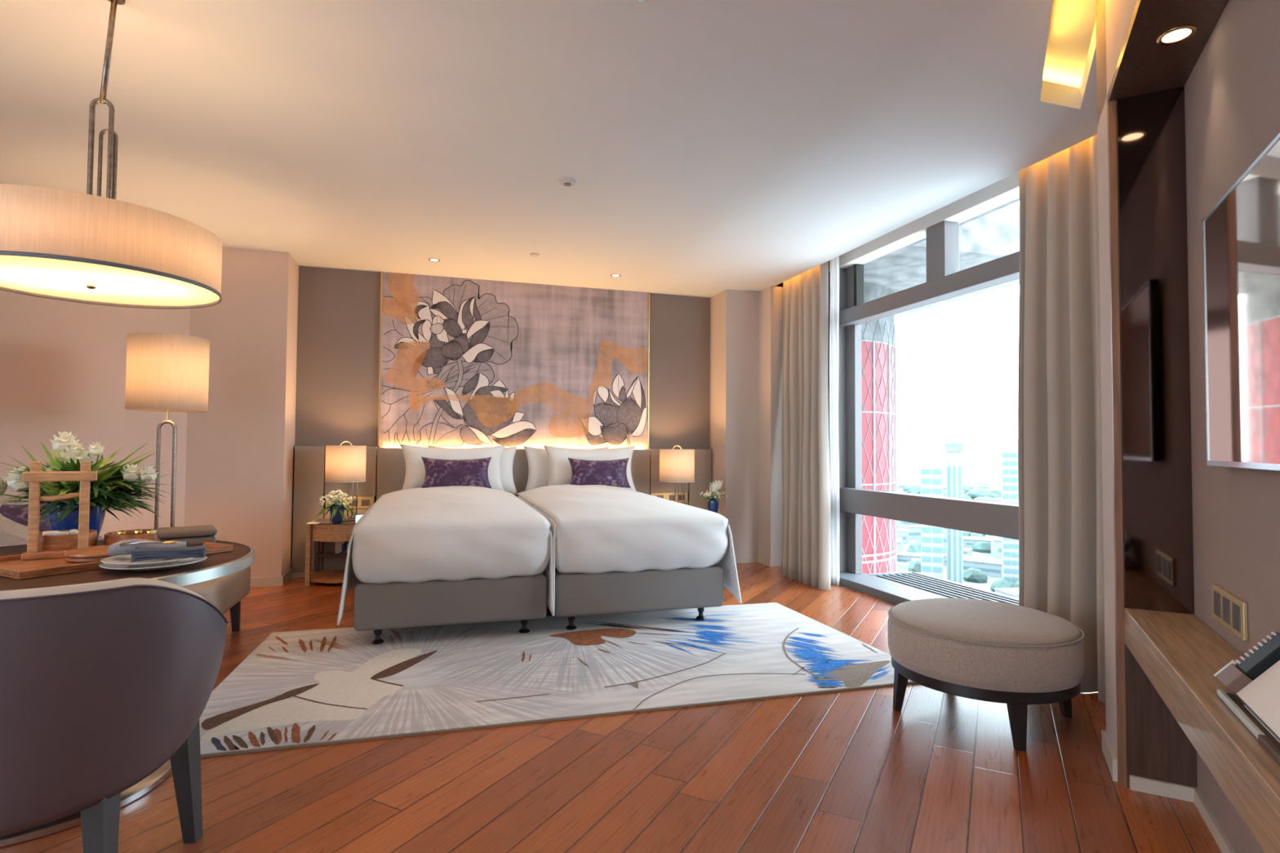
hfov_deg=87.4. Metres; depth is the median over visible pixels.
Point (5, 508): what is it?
cushion
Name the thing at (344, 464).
table lamp
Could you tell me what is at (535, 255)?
ceiling speaker
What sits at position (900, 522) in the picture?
building
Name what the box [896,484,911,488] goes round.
building
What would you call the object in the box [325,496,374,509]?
panel
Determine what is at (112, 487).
bouquet
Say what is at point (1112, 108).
trim
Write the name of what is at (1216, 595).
socket
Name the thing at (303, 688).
rug
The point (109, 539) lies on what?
bowl
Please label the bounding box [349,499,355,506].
socket
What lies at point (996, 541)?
building
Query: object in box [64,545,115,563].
lidded dish
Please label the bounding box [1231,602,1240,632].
socket
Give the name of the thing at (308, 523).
notepad
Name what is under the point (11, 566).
serving tray
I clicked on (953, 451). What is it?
office tower
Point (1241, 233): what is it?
mirror
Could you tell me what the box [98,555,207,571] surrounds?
plate
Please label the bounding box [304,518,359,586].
nightstand
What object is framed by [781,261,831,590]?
curtain
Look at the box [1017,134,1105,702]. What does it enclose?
curtain
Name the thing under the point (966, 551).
building
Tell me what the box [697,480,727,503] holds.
bouquet
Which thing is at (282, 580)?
baseboard
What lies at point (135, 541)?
fork
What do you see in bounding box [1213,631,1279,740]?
notebook
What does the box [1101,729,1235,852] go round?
baseboard
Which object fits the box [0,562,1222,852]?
floor
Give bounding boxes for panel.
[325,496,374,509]
[377,271,649,449]
[649,492,688,502]
[1115,86,1194,614]
[1124,607,1197,787]
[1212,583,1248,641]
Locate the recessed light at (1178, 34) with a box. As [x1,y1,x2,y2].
[1155,25,1196,45]
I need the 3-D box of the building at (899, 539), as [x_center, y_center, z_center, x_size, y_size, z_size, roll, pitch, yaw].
[145.684,72.301,416.755,31.993,5.790,23.231,0,-2,23]
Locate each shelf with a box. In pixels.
[310,568,359,583]
[315,551,346,556]
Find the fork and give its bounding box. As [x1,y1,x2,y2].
[122,541,185,543]
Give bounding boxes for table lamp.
[324,440,366,522]
[659,444,694,504]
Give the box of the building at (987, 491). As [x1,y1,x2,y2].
[975,488,990,493]
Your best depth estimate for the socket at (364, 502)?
6.01 m
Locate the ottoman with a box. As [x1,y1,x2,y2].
[887,598,1084,751]
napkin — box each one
[107,538,206,562]
[155,524,217,546]
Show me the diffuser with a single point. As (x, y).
(114, 281)
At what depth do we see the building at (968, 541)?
419.07 m
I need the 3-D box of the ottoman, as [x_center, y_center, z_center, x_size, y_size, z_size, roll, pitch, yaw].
[1.492,1.031,2.936,0.762,0.442,0.762,2,-2,-40]
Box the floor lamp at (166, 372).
[124,332,209,528]
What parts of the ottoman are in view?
leg, seat, seat, leg, leg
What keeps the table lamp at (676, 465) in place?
on the nightstand
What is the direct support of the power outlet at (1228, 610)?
attached to the wall at (1232, 91)
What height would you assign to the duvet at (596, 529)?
0.668 m
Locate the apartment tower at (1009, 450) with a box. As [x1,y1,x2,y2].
[1000,439,1018,582]
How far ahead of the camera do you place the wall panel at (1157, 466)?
2.29 m
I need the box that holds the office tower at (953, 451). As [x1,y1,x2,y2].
[945,412,963,583]
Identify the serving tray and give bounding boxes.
[0,542,232,579]
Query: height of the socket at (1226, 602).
0.069 m
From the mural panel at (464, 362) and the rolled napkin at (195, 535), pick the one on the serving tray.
the rolled napkin at (195, 535)
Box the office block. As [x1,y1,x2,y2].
[920,453,942,578]
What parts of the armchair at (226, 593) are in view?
seat, leg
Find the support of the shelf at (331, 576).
attached to the nightstand
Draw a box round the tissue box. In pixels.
[334,541,349,554]
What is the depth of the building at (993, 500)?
697.20 m
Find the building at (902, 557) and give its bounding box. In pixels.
[897,551,920,562]
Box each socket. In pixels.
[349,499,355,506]
[361,499,369,506]
[669,494,674,500]
[678,494,684,500]
[1213,590,1221,617]
[1222,595,1230,625]
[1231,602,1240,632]
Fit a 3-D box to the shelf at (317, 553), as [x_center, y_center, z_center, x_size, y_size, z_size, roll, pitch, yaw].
[-2.558,1.109,5.857,0.480,0.015,0.155,1,-2,-17]
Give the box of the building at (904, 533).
[897,528,908,544]
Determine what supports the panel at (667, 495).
attached to the headboard
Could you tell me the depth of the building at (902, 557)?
356.27 m
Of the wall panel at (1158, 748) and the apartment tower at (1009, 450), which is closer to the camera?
the wall panel at (1158, 748)
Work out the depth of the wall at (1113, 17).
2.46 m
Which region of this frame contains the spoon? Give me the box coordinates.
[120,540,177,546]
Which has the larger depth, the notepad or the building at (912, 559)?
the building at (912, 559)
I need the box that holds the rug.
[199,602,916,757]
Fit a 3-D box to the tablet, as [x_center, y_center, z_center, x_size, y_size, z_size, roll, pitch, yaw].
[-2.272,0.766,5.566,0.180,0.075,0.030,1,-2,-25]
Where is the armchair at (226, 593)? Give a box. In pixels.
[0,496,250,631]
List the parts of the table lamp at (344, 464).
shade trim, lamp shade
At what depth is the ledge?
5.40 m
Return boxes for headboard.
[291,445,711,572]
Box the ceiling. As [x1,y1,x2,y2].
[0,0,1097,297]
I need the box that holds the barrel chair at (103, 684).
[0,577,228,852]
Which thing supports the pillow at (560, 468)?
on the bed at (576, 594)
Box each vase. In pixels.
[47,499,106,540]
[329,504,344,524]
[707,497,719,513]
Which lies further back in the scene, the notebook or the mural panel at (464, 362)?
the mural panel at (464, 362)
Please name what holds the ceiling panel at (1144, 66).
attached to the wall at (1113, 17)
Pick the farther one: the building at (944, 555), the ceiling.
the building at (944, 555)
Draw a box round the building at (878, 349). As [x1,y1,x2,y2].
[861,281,897,573]
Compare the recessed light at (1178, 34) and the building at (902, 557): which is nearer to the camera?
the recessed light at (1178, 34)
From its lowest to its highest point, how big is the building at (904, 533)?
8.428 m
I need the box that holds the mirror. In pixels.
[1202,133,1279,471]
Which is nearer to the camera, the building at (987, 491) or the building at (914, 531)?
the building at (914, 531)
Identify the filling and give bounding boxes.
[113,532,146,535]
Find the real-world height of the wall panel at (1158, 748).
2.410 m
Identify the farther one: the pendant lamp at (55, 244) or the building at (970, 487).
the building at (970, 487)
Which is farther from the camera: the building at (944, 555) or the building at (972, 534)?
the building at (972, 534)
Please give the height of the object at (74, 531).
0.018 m
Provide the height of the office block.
59.000 m
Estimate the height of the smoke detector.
0.028 m
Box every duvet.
[336,485,552,625]
[517,484,742,616]
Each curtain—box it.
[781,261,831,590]
[829,256,839,586]
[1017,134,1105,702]
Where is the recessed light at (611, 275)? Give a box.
[610,274,620,276]
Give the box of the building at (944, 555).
[942,553,969,565]
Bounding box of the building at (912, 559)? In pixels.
[911,558,920,561]
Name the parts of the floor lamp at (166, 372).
lamp shade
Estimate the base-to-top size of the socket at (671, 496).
0.055 m
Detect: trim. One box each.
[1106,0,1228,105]
[1106,100,1127,787]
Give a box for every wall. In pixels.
[0,247,298,577]
[294,266,710,572]
[1095,0,1137,771]
[1184,0,1279,852]
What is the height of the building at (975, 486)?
11.160 m
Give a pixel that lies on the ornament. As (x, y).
(35, 476)
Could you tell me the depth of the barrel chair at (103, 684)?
1.55 m
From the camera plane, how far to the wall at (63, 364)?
5.33 m
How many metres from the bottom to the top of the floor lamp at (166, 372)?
1.862 m
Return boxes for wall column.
[710,283,783,566]
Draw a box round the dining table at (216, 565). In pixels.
[0,539,254,847]
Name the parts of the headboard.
panel, panel, panel, panel, panel, panel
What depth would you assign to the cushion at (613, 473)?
6.17 m
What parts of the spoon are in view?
handle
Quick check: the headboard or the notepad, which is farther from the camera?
the headboard
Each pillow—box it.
[400,444,506,491]
[427,445,517,494]
[523,446,608,490]
[542,444,636,491]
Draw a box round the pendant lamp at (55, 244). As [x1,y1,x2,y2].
[0,0,222,309]
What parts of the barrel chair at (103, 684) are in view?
leg, leg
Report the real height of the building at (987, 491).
6.352 m
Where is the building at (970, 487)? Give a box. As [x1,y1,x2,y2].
[962,484,973,489]
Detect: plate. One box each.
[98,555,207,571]
[100,554,195,566]
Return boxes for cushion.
[0,503,50,532]
[421,457,492,488]
[568,457,631,488]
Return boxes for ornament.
[21,461,97,560]
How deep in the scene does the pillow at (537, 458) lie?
6.34 m
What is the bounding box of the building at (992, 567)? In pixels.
[963,555,1002,577]
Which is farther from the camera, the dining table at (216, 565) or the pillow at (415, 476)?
the pillow at (415, 476)
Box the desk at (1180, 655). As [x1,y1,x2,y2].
[1124,608,1279,852]
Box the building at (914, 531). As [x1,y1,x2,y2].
[898,524,920,539]
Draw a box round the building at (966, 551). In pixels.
[963,548,972,556]
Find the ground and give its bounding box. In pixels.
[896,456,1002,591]
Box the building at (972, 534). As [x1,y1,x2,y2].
[942,528,983,537]
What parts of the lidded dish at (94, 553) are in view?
dish, lid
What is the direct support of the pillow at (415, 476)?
on the bed at (378, 607)
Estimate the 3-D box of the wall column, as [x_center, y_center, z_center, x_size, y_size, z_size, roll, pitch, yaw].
[1.223,-0.149,6.968,0.840,3.050,0.800,1,-2,-17]
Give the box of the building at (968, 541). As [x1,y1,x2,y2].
[963,536,991,547]
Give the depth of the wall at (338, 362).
6.12 m
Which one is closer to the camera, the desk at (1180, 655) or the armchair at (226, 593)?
the desk at (1180, 655)
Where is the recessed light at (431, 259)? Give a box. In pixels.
[428,257,439,262]
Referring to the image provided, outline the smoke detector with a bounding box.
[559,177,576,186]
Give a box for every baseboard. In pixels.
[250,568,313,586]
[734,554,771,566]
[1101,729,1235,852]
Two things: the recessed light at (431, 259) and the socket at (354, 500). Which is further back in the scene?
the socket at (354, 500)
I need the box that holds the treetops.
[897,484,1018,592]
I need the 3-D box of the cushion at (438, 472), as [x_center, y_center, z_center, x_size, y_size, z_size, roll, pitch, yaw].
[-1.596,0.406,5.844,0.602,0.281,0.154,1,-2,-16]
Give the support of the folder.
on the desk at (1180, 655)
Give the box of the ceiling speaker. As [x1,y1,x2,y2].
[529,253,539,257]
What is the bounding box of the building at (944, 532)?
[942,528,946,542]
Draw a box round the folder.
[1217,688,1279,764]
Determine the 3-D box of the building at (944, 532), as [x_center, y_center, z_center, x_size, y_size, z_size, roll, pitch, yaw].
[187.181,70.375,422.064,17.359,10.537,12.402,0,-2,23]
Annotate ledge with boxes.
[867,571,1018,605]
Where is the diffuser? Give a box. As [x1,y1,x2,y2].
[0,255,217,305]
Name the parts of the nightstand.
leg, leg, drawer, glass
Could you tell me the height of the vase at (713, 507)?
0.155 m
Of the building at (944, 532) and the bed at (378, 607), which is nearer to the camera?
the bed at (378, 607)
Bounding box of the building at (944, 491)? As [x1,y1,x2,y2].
[942,489,964,496]
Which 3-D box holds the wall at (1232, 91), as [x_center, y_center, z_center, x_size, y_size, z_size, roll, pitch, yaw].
[1.462,-0.270,1.441,0.087,2.950,2.500,-1,-2,28]
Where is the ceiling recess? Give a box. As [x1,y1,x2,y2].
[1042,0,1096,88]
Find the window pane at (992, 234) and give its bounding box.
[863,197,1019,318]
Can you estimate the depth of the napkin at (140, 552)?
2.13 m
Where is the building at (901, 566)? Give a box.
[897,562,909,572]
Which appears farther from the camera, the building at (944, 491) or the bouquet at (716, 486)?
the building at (944, 491)
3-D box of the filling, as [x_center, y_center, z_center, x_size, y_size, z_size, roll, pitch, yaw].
[-1.898,0.434,2.530,0.176,0.048,0.176,1,-2,-17]
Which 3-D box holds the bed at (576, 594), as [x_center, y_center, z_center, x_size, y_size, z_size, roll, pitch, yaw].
[-0.329,0.986,5.373,1.112,0.660,2.420,1,-2,-17]
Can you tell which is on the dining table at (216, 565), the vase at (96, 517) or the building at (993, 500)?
the vase at (96, 517)
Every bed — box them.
[353,573,546,644]
[554,563,724,630]
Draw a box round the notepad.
[306,522,319,524]
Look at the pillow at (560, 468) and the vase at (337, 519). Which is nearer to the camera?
the vase at (337, 519)
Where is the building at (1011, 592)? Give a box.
[993,587,1018,598]
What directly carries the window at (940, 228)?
in the wall
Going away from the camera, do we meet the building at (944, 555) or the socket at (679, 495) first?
the socket at (679, 495)
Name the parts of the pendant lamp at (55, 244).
rod, shade trim, lamp shade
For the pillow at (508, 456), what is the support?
on the bed at (378, 607)
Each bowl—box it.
[38,529,97,551]
[103,528,164,545]
[160,540,177,543]
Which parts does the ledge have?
edge rail, edge rail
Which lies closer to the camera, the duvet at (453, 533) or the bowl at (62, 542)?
the bowl at (62, 542)
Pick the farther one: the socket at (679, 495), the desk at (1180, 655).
the socket at (679, 495)
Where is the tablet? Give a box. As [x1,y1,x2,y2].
[355,514,363,524]
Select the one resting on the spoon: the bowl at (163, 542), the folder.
the bowl at (163, 542)
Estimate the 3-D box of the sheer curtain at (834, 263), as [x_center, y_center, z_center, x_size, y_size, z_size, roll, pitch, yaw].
[1.669,-0.124,5.754,0.062,2.930,0.180,1,-2,-17]
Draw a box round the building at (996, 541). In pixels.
[990,535,1001,558]
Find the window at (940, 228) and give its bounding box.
[827,171,1019,604]
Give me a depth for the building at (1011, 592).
257.93 m
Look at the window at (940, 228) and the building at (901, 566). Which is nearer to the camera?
the window at (940, 228)
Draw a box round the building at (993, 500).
[973,497,1001,502]
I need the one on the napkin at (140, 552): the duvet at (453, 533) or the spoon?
the spoon
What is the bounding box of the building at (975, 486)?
[973,483,989,490]
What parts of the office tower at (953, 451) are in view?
crown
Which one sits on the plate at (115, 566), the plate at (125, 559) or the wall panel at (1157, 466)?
the plate at (125, 559)
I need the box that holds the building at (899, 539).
[897,537,902,551]
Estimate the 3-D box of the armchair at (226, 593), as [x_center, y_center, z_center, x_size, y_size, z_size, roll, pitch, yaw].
[-2.922,0.809,3.699,1.196,0.875,1.044,1,-2,-17]
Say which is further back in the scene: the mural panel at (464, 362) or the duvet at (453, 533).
the mural panel at (464, 362)
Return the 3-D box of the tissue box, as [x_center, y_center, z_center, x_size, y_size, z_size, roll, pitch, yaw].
[-2.566,1.041,5.820,0.150,0.124,0.096,1,-2,-17]
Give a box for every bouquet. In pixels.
[0,431,173,525]
[314,489,359,522]
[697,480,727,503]
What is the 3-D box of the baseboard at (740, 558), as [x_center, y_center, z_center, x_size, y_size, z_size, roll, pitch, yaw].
[1.002,1.330,6.721,0.671,0.075,0.255,0,-2,24]
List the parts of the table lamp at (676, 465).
lamp shade, shade trim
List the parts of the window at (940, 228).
sill, guard rail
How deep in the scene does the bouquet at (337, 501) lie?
5.48 m
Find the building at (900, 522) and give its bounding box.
[898,520,916,524]
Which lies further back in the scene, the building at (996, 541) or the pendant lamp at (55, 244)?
the building at (996, 541)

